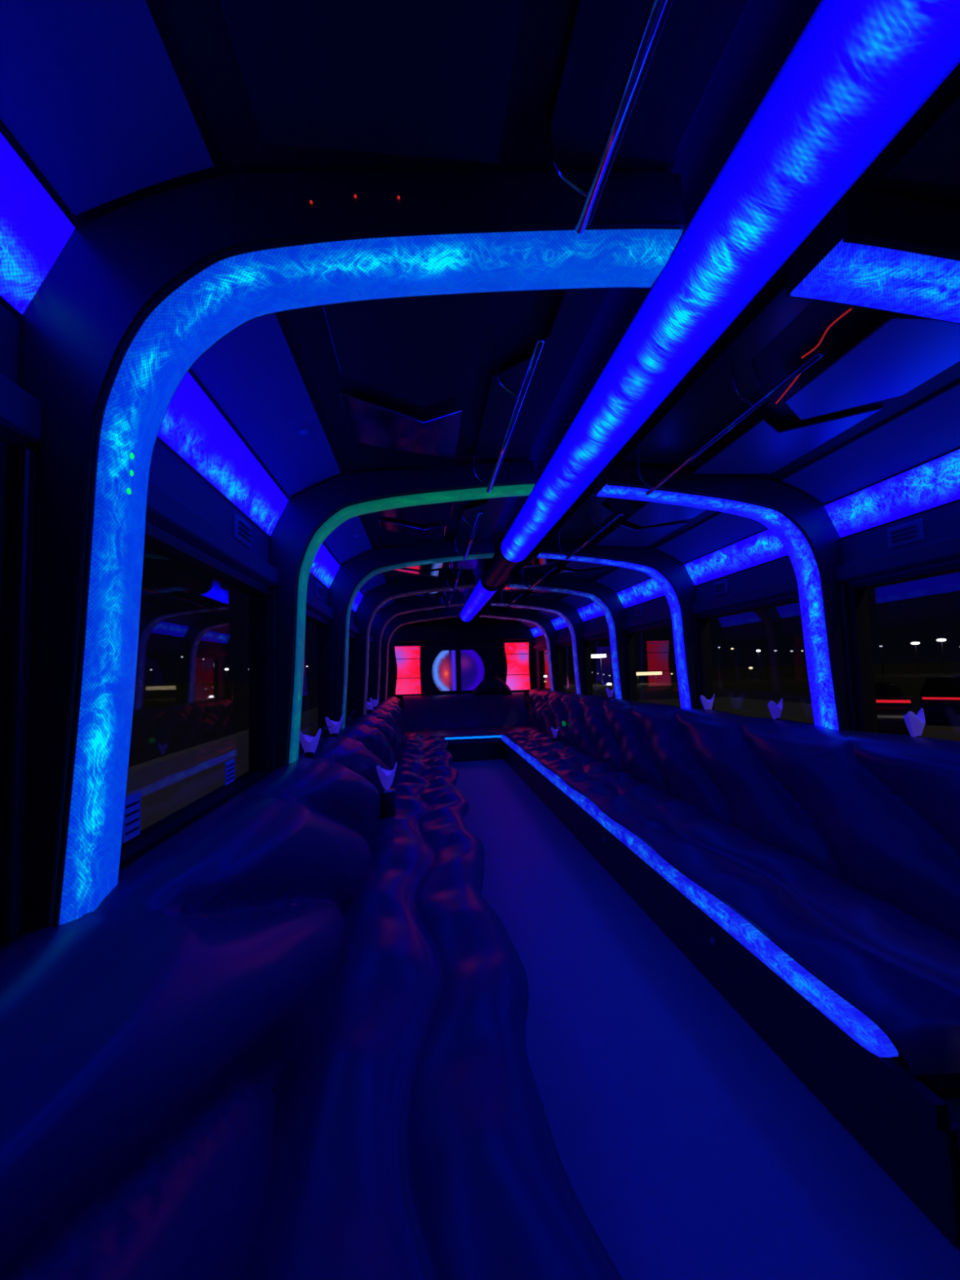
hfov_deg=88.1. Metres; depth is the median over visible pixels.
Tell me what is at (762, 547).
light
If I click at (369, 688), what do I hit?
window
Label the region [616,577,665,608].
light
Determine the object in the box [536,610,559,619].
panel
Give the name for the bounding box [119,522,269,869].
window
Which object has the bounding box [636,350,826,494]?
grab rail
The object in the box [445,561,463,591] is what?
grab rail
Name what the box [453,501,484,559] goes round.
grab rail
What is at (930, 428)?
panel
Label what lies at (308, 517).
arch
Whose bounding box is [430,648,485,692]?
round window
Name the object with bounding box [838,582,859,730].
trim
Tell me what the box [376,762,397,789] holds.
folded napkin
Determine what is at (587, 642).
window frame
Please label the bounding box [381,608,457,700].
arch
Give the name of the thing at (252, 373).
panel
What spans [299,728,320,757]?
folded napkin
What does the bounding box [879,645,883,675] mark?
street lamp
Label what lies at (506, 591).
ceiling panel
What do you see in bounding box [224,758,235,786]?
window sticker
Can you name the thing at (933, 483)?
light
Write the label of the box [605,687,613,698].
folded napkin
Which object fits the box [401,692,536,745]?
cushion
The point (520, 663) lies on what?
light panel
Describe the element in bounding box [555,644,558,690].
trim
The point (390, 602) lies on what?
panel
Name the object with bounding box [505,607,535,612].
ceiling panel
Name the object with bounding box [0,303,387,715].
wall
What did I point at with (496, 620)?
ceiling panel
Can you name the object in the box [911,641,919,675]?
street lamp
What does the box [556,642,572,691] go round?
window
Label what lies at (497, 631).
trim
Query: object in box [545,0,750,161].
ceiling panel
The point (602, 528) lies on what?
grab rail
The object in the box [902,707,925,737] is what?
folded napkin
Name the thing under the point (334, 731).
folded napkin
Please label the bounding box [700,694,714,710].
folded napkin
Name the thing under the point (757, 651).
street lamp
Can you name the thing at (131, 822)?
window sticker
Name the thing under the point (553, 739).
holder
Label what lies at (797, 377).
wire
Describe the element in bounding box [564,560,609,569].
ceiling panel
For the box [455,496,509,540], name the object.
ceiling panel
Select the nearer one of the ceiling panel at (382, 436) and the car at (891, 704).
the ceiling panel at (382, 436)
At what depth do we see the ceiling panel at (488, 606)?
6.60 m
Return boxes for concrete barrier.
[121,697,347,841]
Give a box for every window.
[0,444,6,626]
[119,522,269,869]
[298,609,329,754]
[345,633,356,724]
[366,644,371,710]
[378,679,381,702]
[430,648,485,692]
[537,648,546,688]
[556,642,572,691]
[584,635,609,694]
[626,622,672,702]
[697,595,799,710]
[848,561,959,733]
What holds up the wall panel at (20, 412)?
attached to the wall at (167, 471)
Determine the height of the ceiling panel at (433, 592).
0.023 m
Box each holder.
[378,787,395,818]
[551,736,559,742]
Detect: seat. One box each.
[0,700,622,1279]
[385,688,553,761]
[501,690,959,1248]
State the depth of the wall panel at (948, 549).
2.16 m
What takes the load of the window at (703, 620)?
in the wall at (941, 523)
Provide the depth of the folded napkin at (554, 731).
5.51 m
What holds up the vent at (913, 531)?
attached to the wall at (941, 523)
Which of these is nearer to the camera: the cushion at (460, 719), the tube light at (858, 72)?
the tube light at (858, 72)
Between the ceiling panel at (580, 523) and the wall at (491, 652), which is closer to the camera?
the ceiling panel at (580, 523)
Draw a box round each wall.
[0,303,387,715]
[387,618,536,744]
[533,501,959,728]
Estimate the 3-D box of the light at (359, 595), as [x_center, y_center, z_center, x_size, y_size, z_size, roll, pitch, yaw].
[-1.002,-0.352,3.802,0.088,0.164,1.041,-1,-4,-7]
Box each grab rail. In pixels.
[440,591,453,608]
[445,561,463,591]
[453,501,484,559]
[471,336,548,493]
[501,587,524,607]
[522,558,557,590]
[545,0,673,234]
[558,505,624,559]
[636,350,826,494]
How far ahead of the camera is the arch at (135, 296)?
0.79 m
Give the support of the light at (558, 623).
attached to the wall at (941, 523)
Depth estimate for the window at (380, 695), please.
6.59 m
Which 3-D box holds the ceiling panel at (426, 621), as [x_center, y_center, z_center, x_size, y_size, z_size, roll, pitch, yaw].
[-0.938,-0.286,7.776,0.360,0.014,0.621,-1,-4,-7]
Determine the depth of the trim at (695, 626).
3.35 m
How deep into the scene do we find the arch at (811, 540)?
2.19 m
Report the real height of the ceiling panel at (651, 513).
0.017 m
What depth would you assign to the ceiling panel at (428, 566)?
3.75 m
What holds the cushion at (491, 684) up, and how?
on the seat at (473, 726)
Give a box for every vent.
[233,513,251,548]
[315,582,322,599]
[886,518,924,548]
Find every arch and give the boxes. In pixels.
[19,170,685,933]
[269,460,535,768]
[328,537,494,729]
[355,574,475,715]
[369,595,464,704]
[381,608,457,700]
[479,608,556,690]
[490,595,583,694]
[507,573,626,699]
[536,538,697,708]
[595,462,848,730]
[786,188,959,324]
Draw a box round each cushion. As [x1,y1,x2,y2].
[244,733,622,1279]
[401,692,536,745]
[471,675,512,693]
[502,728,959,1089]
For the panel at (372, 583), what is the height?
0.110 m
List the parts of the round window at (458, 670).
lit pane, post, lit pane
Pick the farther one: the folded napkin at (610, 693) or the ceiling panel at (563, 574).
the folded napkin at (610, 693)
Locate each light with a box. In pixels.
[0,124,76,319]
[156,369,288,537]
[297,426,311,435]
[309,542,339,589]
[351,590,363,612]
[459,571,502,622]
[500,0,959,563]
[529,626,543,638]
[551,616,568,631]
[560,630,564,636]
[577,601,604,622]
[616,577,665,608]
[684,528,788,586]
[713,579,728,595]
[823,446,959,539]
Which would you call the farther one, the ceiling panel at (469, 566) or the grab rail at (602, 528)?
the ceiling panel at (469, 566)
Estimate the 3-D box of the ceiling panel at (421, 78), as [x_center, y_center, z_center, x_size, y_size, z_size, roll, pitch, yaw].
[-0.128,-0.773,0.580,0.360,0.010,0.388,-1,-4,-7]
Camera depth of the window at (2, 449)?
0.69 m
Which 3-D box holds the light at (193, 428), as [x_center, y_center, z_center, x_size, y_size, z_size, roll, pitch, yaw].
[-0.735,-0.514,1.422,0.088,0.164,1.041,-1,-4,-7]
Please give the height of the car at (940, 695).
1.450 m
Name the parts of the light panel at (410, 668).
lit pane, lit pane, lit pane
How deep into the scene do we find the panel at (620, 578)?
4.20 m
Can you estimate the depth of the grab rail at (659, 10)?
0.67 m
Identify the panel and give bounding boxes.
[0,0,213,215]
[191,313,341,496]
[220,0,521,164]
[322,293,488,407]
[323,515,372,564]
[338,391,462,466]
[360,573,386,594]
[377,518,445,546]
[377,599,394,610]
[378,502,453,524]
[392,568,439,581]
[392,644,423,696]
[405,562,443,570]
[405,608,433,613]
[411,620,431,623]
[421,591,438,595]
[435,617,450,620]
[441,588,465,597]
[446,559,479,576]
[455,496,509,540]
[474,288,610,458]
[474,614,489,620]
[484,602,502,608]
[492,618,516,622]
[496,583,524,595]
[502,640,532,692]
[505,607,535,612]
[515,553,555,575]
[518,621,536,628]
[532,589,555,593]
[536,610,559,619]
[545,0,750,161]
[549,488,613,539]
[549,567,608,579]
[560,594,593,608]
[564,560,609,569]
[595,521,688,546]
[595,567,650,591]
[622,284,813,462]
[626,502,706,526]
[655,511,766,562]
[692,406,883,474]
[781,382,959,502]
[784,315,959,419]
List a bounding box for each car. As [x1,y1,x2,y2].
[874,682,914,735]
[920,675,959,723]
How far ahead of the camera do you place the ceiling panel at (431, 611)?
6.54 m
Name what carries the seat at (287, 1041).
on the floor
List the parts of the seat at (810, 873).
rail, backrest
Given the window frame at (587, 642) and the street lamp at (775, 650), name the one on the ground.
the street lamp at (775, 650)
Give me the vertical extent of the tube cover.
0.160 m
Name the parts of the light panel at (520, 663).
lit pane, lit pane, lit pane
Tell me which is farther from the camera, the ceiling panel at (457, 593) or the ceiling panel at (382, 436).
the ceiling panel at (457, 593)
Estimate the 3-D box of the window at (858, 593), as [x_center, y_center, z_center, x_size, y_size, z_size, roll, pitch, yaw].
[1.706,0.072,1.655,0.067,0.695,0.990,-1,-4,-7]
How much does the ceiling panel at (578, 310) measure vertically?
0.018 m
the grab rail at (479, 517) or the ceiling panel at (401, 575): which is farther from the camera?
the ceiling panel at (401, 575)
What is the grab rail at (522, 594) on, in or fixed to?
attached to the ceiling
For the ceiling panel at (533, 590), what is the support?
attached to the ceiling
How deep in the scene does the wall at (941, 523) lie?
2.21 m
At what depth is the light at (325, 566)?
2.82 m
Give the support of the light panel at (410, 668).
attached to the wall at (491, 652)
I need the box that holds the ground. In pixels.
[128,662,959,767]
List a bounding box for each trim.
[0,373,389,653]
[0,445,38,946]
[267,587,277,773]
[328,621,334,720]
[355,635,359,716]
[370,644,373,699]
[380,648,382,701]
[393,622,529,642]
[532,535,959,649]
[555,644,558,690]
[582,639,586,694]
[622,630,629,699]
[693,615,702,708]
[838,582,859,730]
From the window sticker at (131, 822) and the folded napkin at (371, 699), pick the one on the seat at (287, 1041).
the folded napkin at (371, 699)
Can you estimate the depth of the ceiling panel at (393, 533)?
2.88 m
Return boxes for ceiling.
[0,0,959,628]
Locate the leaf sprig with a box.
[307,723,334,750]
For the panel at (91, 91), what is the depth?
0.64 m
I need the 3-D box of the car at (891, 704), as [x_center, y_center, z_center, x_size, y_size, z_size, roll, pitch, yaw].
[10.294,1.880,13.302,1.750,1.450,4.320,-4,-5,36]
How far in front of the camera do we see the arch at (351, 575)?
3.16 m
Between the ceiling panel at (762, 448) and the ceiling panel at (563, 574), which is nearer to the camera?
the ceiling panel at (762, 448)
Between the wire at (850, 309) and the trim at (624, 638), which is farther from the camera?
the trim at (624, 638)
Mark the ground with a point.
(168, 718)
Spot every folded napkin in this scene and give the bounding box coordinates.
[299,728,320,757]
[324,714,342,737]
[366,698,375,712]
[369,697,378,708]
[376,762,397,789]
[551,727,558,737]
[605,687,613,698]
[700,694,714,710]
[767,698,782,719]
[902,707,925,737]
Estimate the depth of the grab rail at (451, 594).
5.05 m
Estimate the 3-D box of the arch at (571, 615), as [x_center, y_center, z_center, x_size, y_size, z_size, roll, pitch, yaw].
[0.676,0.096,5.776,1.065,1.236,0.155,-1,-4,-7]
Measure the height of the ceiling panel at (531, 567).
0.016 m
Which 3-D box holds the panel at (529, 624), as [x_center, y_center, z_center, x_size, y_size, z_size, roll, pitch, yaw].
[0.806,-0.284,7.734,0.206,0.110,1.223,-1,-4,-7]
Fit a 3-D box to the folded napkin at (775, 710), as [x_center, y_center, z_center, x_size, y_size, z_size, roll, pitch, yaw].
[1.516,0.361,2.533,0.097,0.122,0.048,0,-4,-24]
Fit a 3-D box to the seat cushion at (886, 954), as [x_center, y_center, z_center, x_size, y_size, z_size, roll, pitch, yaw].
[0.908,1.099,3.936,0.589,0.204,5.690,-1,-4,-6]
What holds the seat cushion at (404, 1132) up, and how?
on the seat at (287, 1041)
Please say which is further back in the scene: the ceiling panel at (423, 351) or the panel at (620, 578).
the panel at (620, 578)
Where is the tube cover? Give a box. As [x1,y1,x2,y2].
[483,550,517,588]
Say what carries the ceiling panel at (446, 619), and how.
attached to the ceiling
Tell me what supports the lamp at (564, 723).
attached to the seat at (810, 873)
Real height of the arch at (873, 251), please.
1.236 m
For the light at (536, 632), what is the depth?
8.02 m
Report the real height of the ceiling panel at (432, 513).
0.016 m
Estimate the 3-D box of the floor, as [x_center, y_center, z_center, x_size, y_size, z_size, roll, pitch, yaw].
[0.263,1.456,3.562,2.550,0.060,9.400,-1,-4,-7]
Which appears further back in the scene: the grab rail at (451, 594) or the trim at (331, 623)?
the grab rail at (451, 594)
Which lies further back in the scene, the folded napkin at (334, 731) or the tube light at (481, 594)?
the tube light at (481, 594)
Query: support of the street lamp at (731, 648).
on the ground
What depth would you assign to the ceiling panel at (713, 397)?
1.55 m
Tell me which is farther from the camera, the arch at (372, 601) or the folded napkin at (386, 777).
the arch at (372, 601)
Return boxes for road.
[637,697,959,741]
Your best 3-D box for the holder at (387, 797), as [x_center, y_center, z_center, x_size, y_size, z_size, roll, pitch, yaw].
[-0.533,0.950,2.851,0.094,0.173,0.094,-1,-4,-7]
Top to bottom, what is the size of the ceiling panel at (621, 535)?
0.022 m
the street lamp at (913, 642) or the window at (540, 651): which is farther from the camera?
the street lamp at (913, 642)
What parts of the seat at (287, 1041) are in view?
backrest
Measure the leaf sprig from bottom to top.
0.128 m
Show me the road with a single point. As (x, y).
(945, 727)
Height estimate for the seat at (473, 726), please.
0.917 m
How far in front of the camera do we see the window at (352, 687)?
4.22 m
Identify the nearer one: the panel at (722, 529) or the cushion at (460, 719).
the panel at (722, 529)
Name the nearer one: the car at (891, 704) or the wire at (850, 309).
the wire at (850, 309)
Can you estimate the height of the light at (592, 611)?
0.164 m
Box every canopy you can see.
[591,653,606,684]
[635,671,662,684]
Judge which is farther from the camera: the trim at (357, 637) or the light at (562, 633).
the light at (562, 633)
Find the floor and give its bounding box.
[448,744,959,1279]
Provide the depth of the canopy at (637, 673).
61.67 m
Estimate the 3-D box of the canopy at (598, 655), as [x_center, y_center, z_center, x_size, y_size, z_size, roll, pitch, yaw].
[13.904,3.746,61.827,3.200,3.830,2.000,-1,-4,-7]
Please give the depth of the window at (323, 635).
3.03 m
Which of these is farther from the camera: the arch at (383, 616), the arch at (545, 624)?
the arch at (545, 624)
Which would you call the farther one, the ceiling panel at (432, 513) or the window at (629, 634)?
the window at (629, 634)
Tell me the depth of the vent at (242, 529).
1.62 m
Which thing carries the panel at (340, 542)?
attached to the ceiling
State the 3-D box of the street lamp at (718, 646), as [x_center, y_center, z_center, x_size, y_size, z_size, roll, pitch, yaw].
[30.882,3.091,63.783,0.266,4.436,0.266,-3,-4,16]
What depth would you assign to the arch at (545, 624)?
6.94 m
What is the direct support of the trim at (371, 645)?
attached to the wall at (167, 471)
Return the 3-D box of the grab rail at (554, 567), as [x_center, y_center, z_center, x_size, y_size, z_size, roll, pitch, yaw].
[0.465,-0.560,4.021,0.086,0.158,0.921,-1,-4,-7]
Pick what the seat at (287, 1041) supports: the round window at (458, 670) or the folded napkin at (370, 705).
the folded napkin at (370, 705)
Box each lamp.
[561,720,567,726]
[718,646,721,681]
[730,648,734,680]
[755,649,760,679]
[773,649,777,679]
[790,650,794,679]
[800,650,804,678]
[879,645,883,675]
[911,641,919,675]
[936,638,946,674]
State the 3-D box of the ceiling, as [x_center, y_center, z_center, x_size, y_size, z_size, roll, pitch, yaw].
[0.205,-0.586,3.694,2.470,0.255,9.400,-1,-4,-7]
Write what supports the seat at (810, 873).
on the floor
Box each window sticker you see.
[122,791,140,843]
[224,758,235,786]
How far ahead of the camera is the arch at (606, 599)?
4.57 m
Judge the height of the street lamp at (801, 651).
3.727 m
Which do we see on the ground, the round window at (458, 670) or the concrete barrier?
the concrete barrier
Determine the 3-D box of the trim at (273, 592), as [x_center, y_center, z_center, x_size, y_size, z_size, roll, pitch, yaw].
[-0.801,0.158,1.969,0.030,0.705,0.185,-1,-4,-7]
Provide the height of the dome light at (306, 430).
0.033 m
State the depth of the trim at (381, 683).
6.64 m
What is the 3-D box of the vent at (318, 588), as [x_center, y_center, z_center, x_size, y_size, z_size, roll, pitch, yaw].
[-0.916,-0.278,2.828,0.014,0.080,0.140,-1,-4,-7]
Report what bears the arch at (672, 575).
attached to the wall at (941, 523)
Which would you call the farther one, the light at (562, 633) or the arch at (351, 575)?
the light at (562, 633)
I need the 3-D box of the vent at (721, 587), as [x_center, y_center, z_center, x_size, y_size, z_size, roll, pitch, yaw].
[1.504,-0.328,3.103,0.014,0.080,0.140,-1,-4,-7]
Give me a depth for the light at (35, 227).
0.70 m
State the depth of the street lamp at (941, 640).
67.42 m
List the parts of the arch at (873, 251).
lit panel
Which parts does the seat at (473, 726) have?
backrest, backrest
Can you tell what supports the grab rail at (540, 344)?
attached to the ceiling
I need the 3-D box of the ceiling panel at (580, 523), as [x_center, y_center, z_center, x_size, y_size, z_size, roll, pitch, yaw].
[0.617,-0.696,2.797,0.220,0.012,0.937,-1,-4,-7]
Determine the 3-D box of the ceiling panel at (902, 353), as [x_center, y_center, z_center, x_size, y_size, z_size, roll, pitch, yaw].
[1.126,-0.752,1.417,0.360,0.024,0.457,-1,-4,-7]
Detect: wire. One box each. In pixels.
[775,373,800,404]
[800,307,851,358]
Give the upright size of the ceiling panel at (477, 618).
0.013 m
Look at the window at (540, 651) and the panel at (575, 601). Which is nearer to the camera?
the panel at (575, 601)
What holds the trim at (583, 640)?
attached to the wall at (941, 523)

